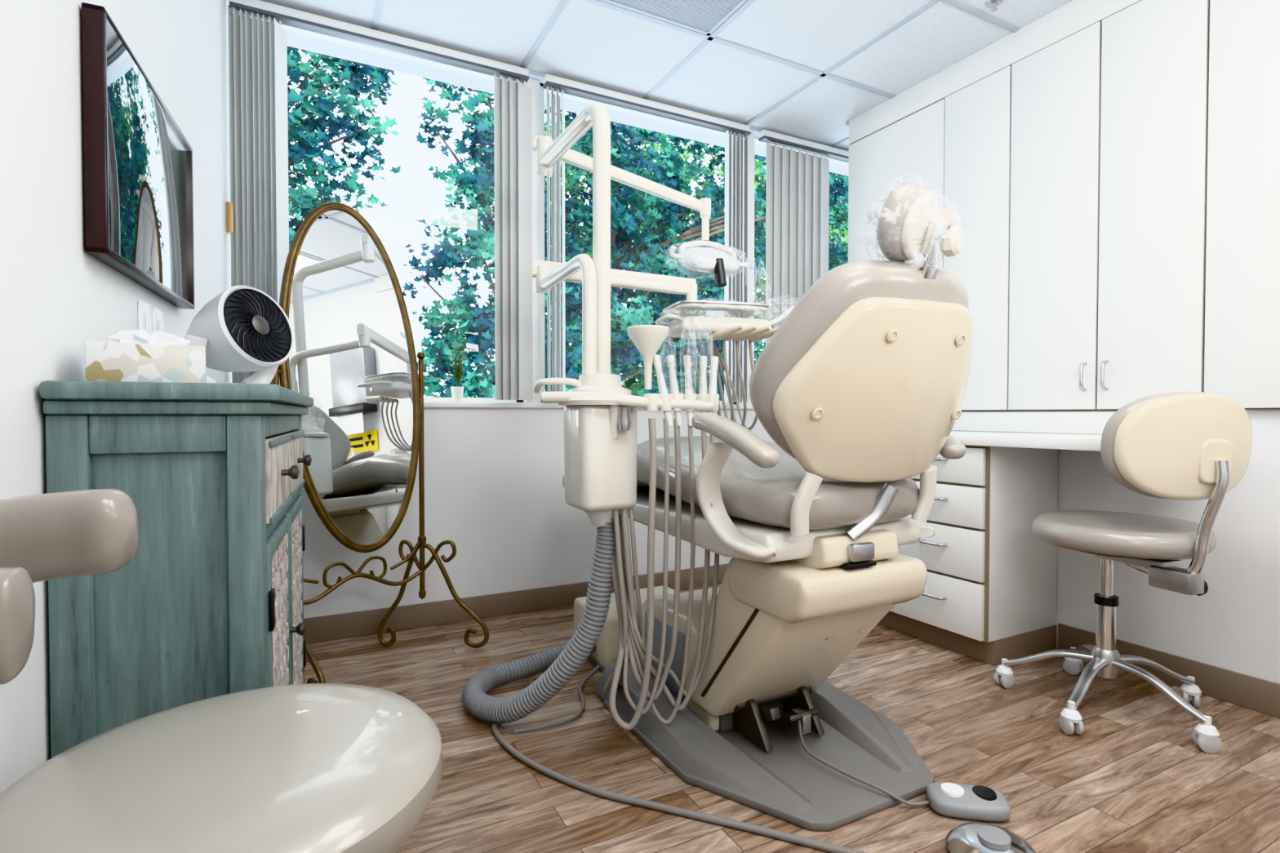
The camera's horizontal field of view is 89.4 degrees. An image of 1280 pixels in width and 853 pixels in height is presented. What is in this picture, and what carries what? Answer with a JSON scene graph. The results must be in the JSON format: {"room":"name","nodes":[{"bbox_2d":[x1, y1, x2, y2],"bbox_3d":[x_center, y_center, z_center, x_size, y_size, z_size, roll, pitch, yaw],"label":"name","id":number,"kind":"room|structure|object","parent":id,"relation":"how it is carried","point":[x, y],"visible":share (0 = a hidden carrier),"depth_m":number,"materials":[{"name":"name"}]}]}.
{"room":"dental clinic","nodes":[
{"label":"dental clinic","id":0,"kind":"room"},
{"bbox_2d":[0,0,231,794],"bbox_3d":[-0.779,-0.331,0.583,0.100,2.440,3.950,0,1,-24],"label":"wall","id":1,"kind":"structure","parent":0,"point":[56,296],"depth_m":1.00,"materials":[{"name":"paint"}]},
{"bbox_2d":[81,2,194,309],"bbox_3d":[-1.063,-0.515,1.402,0.035,0.422,0.650,0,1,-24],"label":"mirror","id":2,"kind":"object","parent":1,"relation":"attached to","point":[139,192],"visible":1,"depth_m":1.24,"materials":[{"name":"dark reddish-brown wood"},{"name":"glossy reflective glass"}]},
{"bbox_2d":[137,299,164,332],"bbox_3d":[-1.100,-0.214,1.460,0.013,0.115,0.175,0,1,-24],"label":"light switch","id":3,"kind":"object","parent":1,"relation":"attached to","point":[151,318],"visible":0.52,"depth_m":1.42,"materials":[{"name":"white plastic"}]},
{"bbox_2d":[226,201,234,234],"bbox_3d":[-1.491,-0.758,2.354,0.020,0.110,0.040,0,1,-24],"label":"bracket","id":4,"kind":"object","parent":1,"relation":"attached to","point":[228,203],"visible":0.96,"depth_m":2.34,"materials":[{"name":"gold metal"}]},
{"bbox_2d":[302,407,775,618],"bbox_3d":[-0.159,0.376,3.225,3.900,0.930,0.150,-1,1,-28],"label":"wall","id":5,"kind":"structure","parent":0,"point":[494,488],"depth_m":2.87,"materials":[{"name":"paint"}]},
{"bbox_2d":[303,563,728,644],"bbox_3d":[-0.002,0.791,3.223,3.430,0.100,0.012,-1,1,-28],"label":"baseboard","id":6,"kind":"structure","parent":5,"relation":"attached to","point":[351,624],"depth_m":2.81,"materials":[{"name":"plastic"}]},
{"bbox_2d":[523,78,541,402],"bbox_3d":[-0.514,-0.853,2.997,0.070,1.485,0.125,-1,1,-28],"label":"trim","id":7,"kind":"structure","parent":5,"relation":"attached to","point":[534,84],"depth_m":2.95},
{"bbox_2d":[423,401,753,408],"bbox_3d":[-0.043,-0.102,3.265,3.450,0.025,0.170,-1,1,-28],"label":"sill","id":8,"kind":"structure","parent":5,"relation":"on","point":[426,404],"depth_m":2.87,"materials":[{"name":"white paint"}]},
{"bbox_2d":[446,329,468,401],"bbox_3d":[-0.788,-0.263,2.800,0.073,0.312,0.080,1,1,31],"label":"potted plant","id":9,"kind":"object","parent":8,"relation":"on","point":[457,392],"visible":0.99,"depth_m":2.79,"materials":[{"name":"green plant"}]},
{"bbox_2d":[423,397,523,402],"bbox_3d":[-1.067,-0.115,2.736,1.165,0.020,0.060,-1,1,-28],"label":"frame","id":10,"kind":"object","parent":8,"relation":"on","point":[425,399],"visible":0.06,"depth_m":2.87,"materials":[{"name":"white paint"}]},
{"bbox_2d":[540,82,545,401],"bbox_3d":[-0.473,-0.853,3.032,0.035,1.485,0.060,-1,1,-28],"label":"frame","id":11,"kind":"object","parent":8,"relation":"on","point":[542,90],"visible":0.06,"depth_m":3.01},
{"bbox_2d":[728,134,737,404],"bbox_3d":[0.510,-0.863,3.547,0.035,1.485,0.060,-1,1,-28],"label":"frame","id":12,"kind":"object","parent":8,"relation":"on","point":[732,135],"visible":0.09,"depth_m":3.52,"materials":[{"name":"white metal"}]},
{"bbox_2d":[738,133,754,404],"bbox_3d":[0.563,-0.863,3.560,0.070,1.485,0.125,-1,1,-28],"label":"trim","id":13,"kind":"structure","parent":5,"relation":"attached to","point":[751,137],"depth_m":3.50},
{"bbox_2d":[260,0,1071,175],"bbox_3d":[0.623,-1.615,1.369,4.400,0.100,4.300,-1,1,-28],"label":"ceiling","id":14,"kind":"structure","parent":0,"point":[590,43],"depth_m":2.70,"materials":[{"name":"tile"}]},
{"bbox_2d":[227,4,507,81],"bbox_3d":[-1.067,-1.580,2.709,1.165,0.020,0.060,-1,1,-28],"label":"blind headrail","id":15,"kind":"object","parent":14,"relation":"attached to","point":[288,28],"visible":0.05,"depth_m":2.71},
{"bbox_2d":[227,0,528,385],"bbox_3d":[-0.997,-0.843,2.623,1.123,1.460,0.083,-1,1,-28],"label":"vertical blind","id":16,"kind":"object","parent":14,"relation":"hanging from","point":[257,48],"visible":0.84,"depth_m":2.40,"materials":[{"name":"plastic"}]},
{"bbox_2d":[493,73,533,399],"bbox_3d":[-0.557,-0.825,2.853,0.182,1.415,0.045,-1,1,-28],"label":"vertical blind","id":17,"kind":"object","parent":14,"relation":"hanging from","point":[513,100],"visible":1,"depth_m":2.84,"materials":[{"name":"plastic"}]},
{"bbox_2d":[540,83,728,137],"bbox_3d":[0.019,-1.590,3.276,1.145,0.020,0.060,-1,1,-28],"label":"frame","id":18,"kind":"object","parent":14,"relation":"attached to","point":[571,97],"visible":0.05,"depth_m":3.28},
{"bbox_2d":[542,73,750,391],"bbox_3d":[0.071,-0.853,3.181,1.133,1.460,0.079,-1,1,-28],"label":"vertical blind","id":19,"kind":"object","parent":14,"relation":"hanging from","point":[554,83],"visible":0.9,"depth_m":2.98,"materials":[{"name":"plastic"}]},
{"bbox_2d":[226,0,1069,146],"bbox_3d":[0.766,-1.557,1.421,3.700,0.021,3.860,-1,1,-28],"label":"grid","id":20,"kind":"object","parent":14,"relation":"attached to","point":[533,74],"depth_m":2.66,"materials":[{"name":"white metal"}]},
{"bbox_2d":[600,0,746,35],"bbox_3d":[0.158,-1.577,2.226,0.570,0.011,0.570,-1,1,-28],"label":"ceiling vent","id":21,"kind":"object","parent":14,"relation":"in","point":[703,16],"visible":1,"depth_m":2.45,"materials":[{"name":"white metal"}]},
{"bbox_2d":[724,129,747,402],"bbox_3d":[0.507,-0.835,3.410,0.163,1.415,0.081,-1,1,-28],"label":"vertical blind","id":22,"kind":"object","parent":14,"relation":"hanging from","point":[739,161],"visible":0.77,"depth_m":3.38,"materials":[{"name":"plastic"}]},
{"bbox_2d":[754,135,848,166],"bbox_3d":[1.036,-1.600,3.808,1.010,0.020,0.060,-1,1,-28],"label":"frame","id":23,"kind":"object","parent":14,"relation":"attached to","point":[757,141],"visible":0.02,"depth_m":3.76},
{"bbox_2d":[759,129,848,344],"bbox_3d":[1.087,-0.863,3.712,0.980,1.460,0.050,-1,1,-28],"label":"vertical blind","id":24,"kind":"object","parent":14,"relation":"hanging from","point":[797,183],"visible":0.63,"depth_m":3.59,"materials":[{"name":"plastic"}]},
{"bbox_2d":[985,0,1003,12],"bbox_3d":[1.320,-1.568,2.411,0.060,0.032,0.060,-1,1,-28],"label":"sprinkler","id":25,"kind":"object","parent":14,"relation":"attached to","point":[992,4],"visible":1,"depth_m":2.41,"materials":[{"name":"metal"}]},
{"bbox_2d":[304,583,1279,852],"bbox_3d":[0.623,0.924,1.415,4.400,0.100,4.300,-1,1,-28],"label":"floor","id":26,"kind":"structure","parent":0,"point":[1135,780],"depth_m":1.68,"materials":[{"name":"brown wood"}]},
{"bbox_2d":[39,380,313,759],"bbox_3d":[-0.900,0.399,1.407,0.316,0.950,0.884,0,1,-24],"label":"base cabinet","id":27,"kind":"object","parent":26,"relation":"on","point":[208,602],"visible":0.7,"depth_m":1.03,"materials":[{"name":"teal paint"}]},
{"bbox_2d":[84,329,206,382],"bbox_3d":[-0.823,-0.116,1.086,0.155,0.091,0.100,-1,1,-34],"label":"tissue box","id":28,"kind":"object","parent":27,"relation":"on","point":[132,355],"visible":0.84,"depth_m":1.05,"materials":[{"name":"cardboard"}]},
{"bbox_2d":[184,284,293,383],"bbox_3d":[-0.898,-0.194,1.447,0.218,0.238,0.214,-1,1,-28],"label":"fan","id":29,"kind":"object","parent":27,"relation":"on","point":[242,328],"visible":0.88,"depth_m":1.40,"materials":[{"name":"white plastic"}]},
{"bbox_2d":[223,288,291,361],"bbox_3d":[-0.854,-0.221,1.435,0.142,0.168,0.144,-1,1,-28],"label":"grille","id":30,"kind":"object","parent":29,"relation":"attached to","point":[256,328],"depth_m":1.42,"materials":[{"name":"black plastic"}]},
{"bbox_2d":[0,488,443,852],"bbox_3d":[-0.494,0.473,0.763,0.539,0.826,0.545,-1,1,-28],"label":"stool","id":31,"kind":"object","parent":26,"relation":"on","point":[308,767],"visible":1,"depth_m":0.68,"materials":[{"name":"beige leather"}]},
{"bbox_2d":[0,683,443,852],"bbox_3d":[-0.483,0.432,0.771,0.476,0.104,0.476,-1,1,-28],"label":"seat cushion","id":32,"kind":"object","parent":31,"relation":"on","point":[308,767],"depth_m":0.71,"materials":[{"name":"beige leather"}]},
{"bbox_2d":[272,201,488,683],"bbox_3d":[-0.953,0.032,2.323,0.432,1.642,0.683,1,1,37],"label":"mirror","id":33,"kind":"object","parent":26,"relation":"on","point":[342,299],"visible":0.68,"depth_m":2.28,"materials":[{"name":"gold metal"}]},
{"bbox_2d":[513,665,599,733],"bbox_3d":[-0.202,0.845,1.999,0.116,0.034,0.471,1,1,27],"label":"air hose","id":34,"kind":"object","parent":26,"relation":"on","point":[580,712],"visible":1,"depth_m":1.89,"materials":[{"name":"grey rubber"}]},
{"bbox_2d":[573,586,674,673],"bbox_3d":[-0.008,0.755,2.447,0.410,0.200,0.330,-1,1,-28],"label":"junction box","id":35,"kind":"object","parent":26,"relation":"on","point":[606,652],"visible":0.24,"depth_m":2.27,"materials":[{"name":"beige plastic"}]},
{"bbox_2d":[491,722,866,852],"bbox_3d":[0.066,0.864,1.503,1.252,0.018,0.155,1,1,32],"label":"power cable","id":36,"kind":"object","parent":26,"relation":"on","point":[783,836],"visible":0.96,"depth_m":1.45,"materials":[{"name":"grey rubber"}]},
{"bbox_2d":[562,173,973,831],"bbox_3d":[0.226,0.162,2.065,0.706,1.401,1.714,-1,1,-28],"label":"dental chair","id":37,"kind":"object","parent":26,"relation":"on","point":[859,390],"visible":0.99,"depth_m":1.49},
{"bbox_2d":[461,102,719,730],"bbox_3d":[-0.067,-0.051,1.973,0.870,1.819,0.767,-1,1,-28],"label":"dental delivery unit","id":38,"kind":"object","parent":37,"relation":"attached to","point":[601,414],"depth_m":1.71,"materials":[{"name":"white plastic"}]},
{"bbox_2d":[665,215,756,287],"bbox_3d":[0.250,-0.625,2.272,0.365,0.294,0.206,-1,1,-28],"label":"light","id":39,"kind":"object","parent":38,"relation":"attached to","point":[704,259],"depth_m":2.22,"materials":[{"name":"white plastic"}]},
{"bbox_2d":[654,262,795,430],"bbox_3d":[0.335,-0.263,2.083,0.574,0.557,0.348,0,1,-6],"label":"tray","id":40,"kind":"object","parent":37,"relation":"attached to","point":[725,321],"visible":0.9,"depth_m":2.02,"materials":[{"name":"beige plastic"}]},
{"bbox_2d":[562,435,919,529],"bbox_3d":[0.177,0.158,2.158,0.520,0.255,1.505,-1,1,-28],"label":"seat cushion","id":41,"kind":"object","parent":37,"relation":"on","point":[755,497],"depth_m":1.53,"materials":[{"name":"grey leather"}]},
{"bbox_2d":[749,260,968,459],"bbox_3d":[0.547,-0.124,1.454,0.577,0.451,0.241,0,1,-23],"label":"cushion","id":42,"kind":"object","parent":37,"relation":"on","point":[863,366],"depth_m":1.36,"materials":[{"name":"beige plastic"}]},
{"bbox_2d":[876,183,929,262],"bbox_3d":[0.563,-0.424,1.364,0.085,0.155,0.184,1,1,36],"label":"cushion","id":43,"kind":"object","parent":37,"relation":"on","point":[900,237],"depth_m":1.31,"materials":[{"name":"beige leather"}]},
{"bbox_2d":[797,720,929,806],"bbox_3d":[0.515,0.821,1.583,0.082,0.087,0.358,-1,1,-42],"label":"power cable","id":44,"kind":"object","parent":26,"relation":"on","point":[926,802],"visible":0.99,"depth_m":1.53,"materials":[{"name":"grey rubber"}]},
{"bbox_2d":[925,782,1011,822],"bbox_3d":[0.745,0.848,1.472,0.170,0.046,0.100,0,1,10],"label":"foot pedal","id":45,"kind":"object","parent":26,"relation":"on","point":[976,802],"depth_m":1.44,"materials":[{"name":"white plastic"}]},
{"bbox_2d":[945,822,1037,852],"bbox_3d":[0.717,0.851,1.310,0.176,0.049,0.176,-1,1,-28],"label":"rheostat pedal","id":46,"kind":"object","parent":26,"relation":"on","point":[972,837],"visible":1,"depth_m":1.31,"materials":[{"name":"silver metal"}]},
{"bbox_2d":[878,411,1115,665],"bbox_3d":[1.370,0.400,2.422,0.469,0.912,1.050,-1,1,-28],"label":"desk","id":47,"kind":"object","parent":26,"relation":"on","point":[988,596],"visible":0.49,"depth_m":2.38,"materials":[{"name":"white laminate"}]},
{"bbox_2d":[950,431,1102,451],"bbox_3d":[1.375,0.047,2.418,0.457,0.038,1.050,-1,1,-28],"label":"countertop","id":48,"kind":"structure","parent":47,"relation":"on","point":[1091,442],"depth_m":2.15,"materials":[{"name":"white laminate"}]},
{"bbox_2d":[994,391,1252,753],"bbox_3d":[1.438,0.383,1.957,0.582,0.962,0.572,-1,1,-28],"label":"chair","id":49,"kind":"object","parent":26,"relation":"on","point":[1185,445],"visible":1,"depth_m":1.75,"materials":[{"name":"leather"}]},
{"bbox_2d":[995,658,1013,676],"bbox_3d":[1.206,0.795,2.139,0.052,0.049,0.052,-1,1,-28],"label":"hood","id":50,"kind":"object","parent":49,"relation":"attached to","point":[1002,670],"depth_m":2.13,"materials":[{"name":"white plastic"}]},
{"bbox_2d":[1060,700,1082,723],"bbox_3d":[1.215,0.801,1.822,0.052,0.049,0.052,-1,1,-28],"label":"hood","id":51,"kind":"object","parent":49,"relation":"attached to","point":[1069,714],"depth_m":1.81,"materials":[{"name":"white plastic"}]},
{"bbox_2d":[1064,647,1082,664],"bbox_3d":[1.506,0.793,2.245,0.052,0.049,0.052,-1,1,-28],"label":"hood","id":52,"kind":"object","parent":49,"relation":"attached to","point":[1068,660],"depth_m":2.23,"materials":[{"name":"white plastic"}]},
{"bbox_2d":[1031,510,1217,559],"bbox_3d":[1.474,0.320,1.990,0.488,0.087,0.466,-1,1,-28],"label":"seat cushion","id":53,"kind":"object","parent":49,"relation":"on","point":[1105,533],"depth_m":1.84,"materials":[{"name":"grey leather"}]},
{"bbox_2d":[1100,391,1215,499],"bbox_3d":[1.477,0.052,1.772,0.390,0.295,0.092,0,1,-3],"label":"cushion","id":54,"kind":"object","parent":49,"relation":"on","point":[1162,446],"depth_m":1.71,"materials":[{"name":"beige plastic"}]},
{"bbox_2d":[1179,675,1201,696],"bbox_3d":[1.699,0.798,1.994,0.052,0.049,0.052,-1,1,-28],"label":"hood","id":55,"kind":"object","parent":49,"relation":"attached to","point":[1188,689],"depth_m":1.98,"materials":[{"name":"white plastic"}]},
{"bbox_2d":[1194,715,1220,739],"bbox_3d":[1.520,0.802,1.732,0.052,0.049,0.052,-1,1,-28],"label":"hood","id":56,"kind":"object","parent":49,"relation":"attached to","point":[1204,731],"depth_m":1.72,"materials":[{"name":"white plastic"}]},
{"bbox_2d":[961,409,1279,684],"bbox_3d":[2.272,-0.356,1.983,0.730,2.440,3.620,-1,1,-28],"label":"wall","id":57,"kind":"structure","parent":0,"point":[1234,626],"depth_m":2.07,"materials":[{"name":"paint"}]},
{"bbox_2d":[951,411,1115,434],"bbox_3d":[1.572,-0.017,2.514,0.016,0.083,1.040,-1,1,-28],"label":"backsplash","id":58,"kind":"structure","parent":57,"relation":"attached to","point":[1049,422],"depth_m":2.54,"materials":[{"name":"white laminate"}]},
{"bbox_2d":[848,0,1279,411],"bbox_3d":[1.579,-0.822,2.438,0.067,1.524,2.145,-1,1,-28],"label":"upper cabinet","id":59,"kind":"object","parent":57,"relation":"attached to","point":[1109,170],"visible":0.84,"depth_m":2.29,"materials":[{"name":"white laminate"}]},
{"bbox_2d":[1057,623,1279,718],"bbox_3d":[2.170,0.825,1.398,0.012,0.100,2.440,-1,1,-28],"label":"baseboard","id":60,"kind":"structure","parent":57,"relation":"attached to","point":[1253,693],"depth_m":2.07,"materials":[{"name":"plastic"}]},
{"label":"outside","id":61,"kind":"structure","parent":0,"visible":0},
{"bbox_2d":[287,45,402,249],"bbox_3d":[-2.784,0.222,4.324,2.237,7.202,1.323,0,1,-1],"label":"tree","id":62,"kind":"object","parent":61,"point":[301,201],"visible":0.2,"depth_m":4.46,"materials":[{"name":"teal plant"}]},
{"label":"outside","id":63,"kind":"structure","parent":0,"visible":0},
{"bbox_2d":[400,76,495,398],"bbox_3d":[-1.436,0.210,4.932,1.322,7.202,0.825,-1,1,-28],"label":"tree","id":64,"kind":"object","parent":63,"point":[473,322],"visible":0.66,"depth_m":4.86,"materials":[{"name":"teal plant"}]},
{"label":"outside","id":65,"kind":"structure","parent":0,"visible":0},
{"bbox_2d":[454,94,848,400],"bbox_3d":[0.700,0.153,6.422,4.926,7.262,1.711,-1,1,-30],"label":"tree","id":66,"kind":"object","parent":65,"point":[654,242],"visible":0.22,"depth_m":5.88,"materials":[{"name":"teal plant"}]},
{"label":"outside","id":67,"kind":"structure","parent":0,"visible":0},
{"bbox_2d":[544,106,848,400],"bbox_3d":[1.633,-0.180,8.529,7.064,7.852,2.269,-1,1,-28],"label":"tree","id":68,"kind":"object","parent":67,"point":[631,384],"visible":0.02,"depth_m":7.76,"materials":[{"name":"green plant"}]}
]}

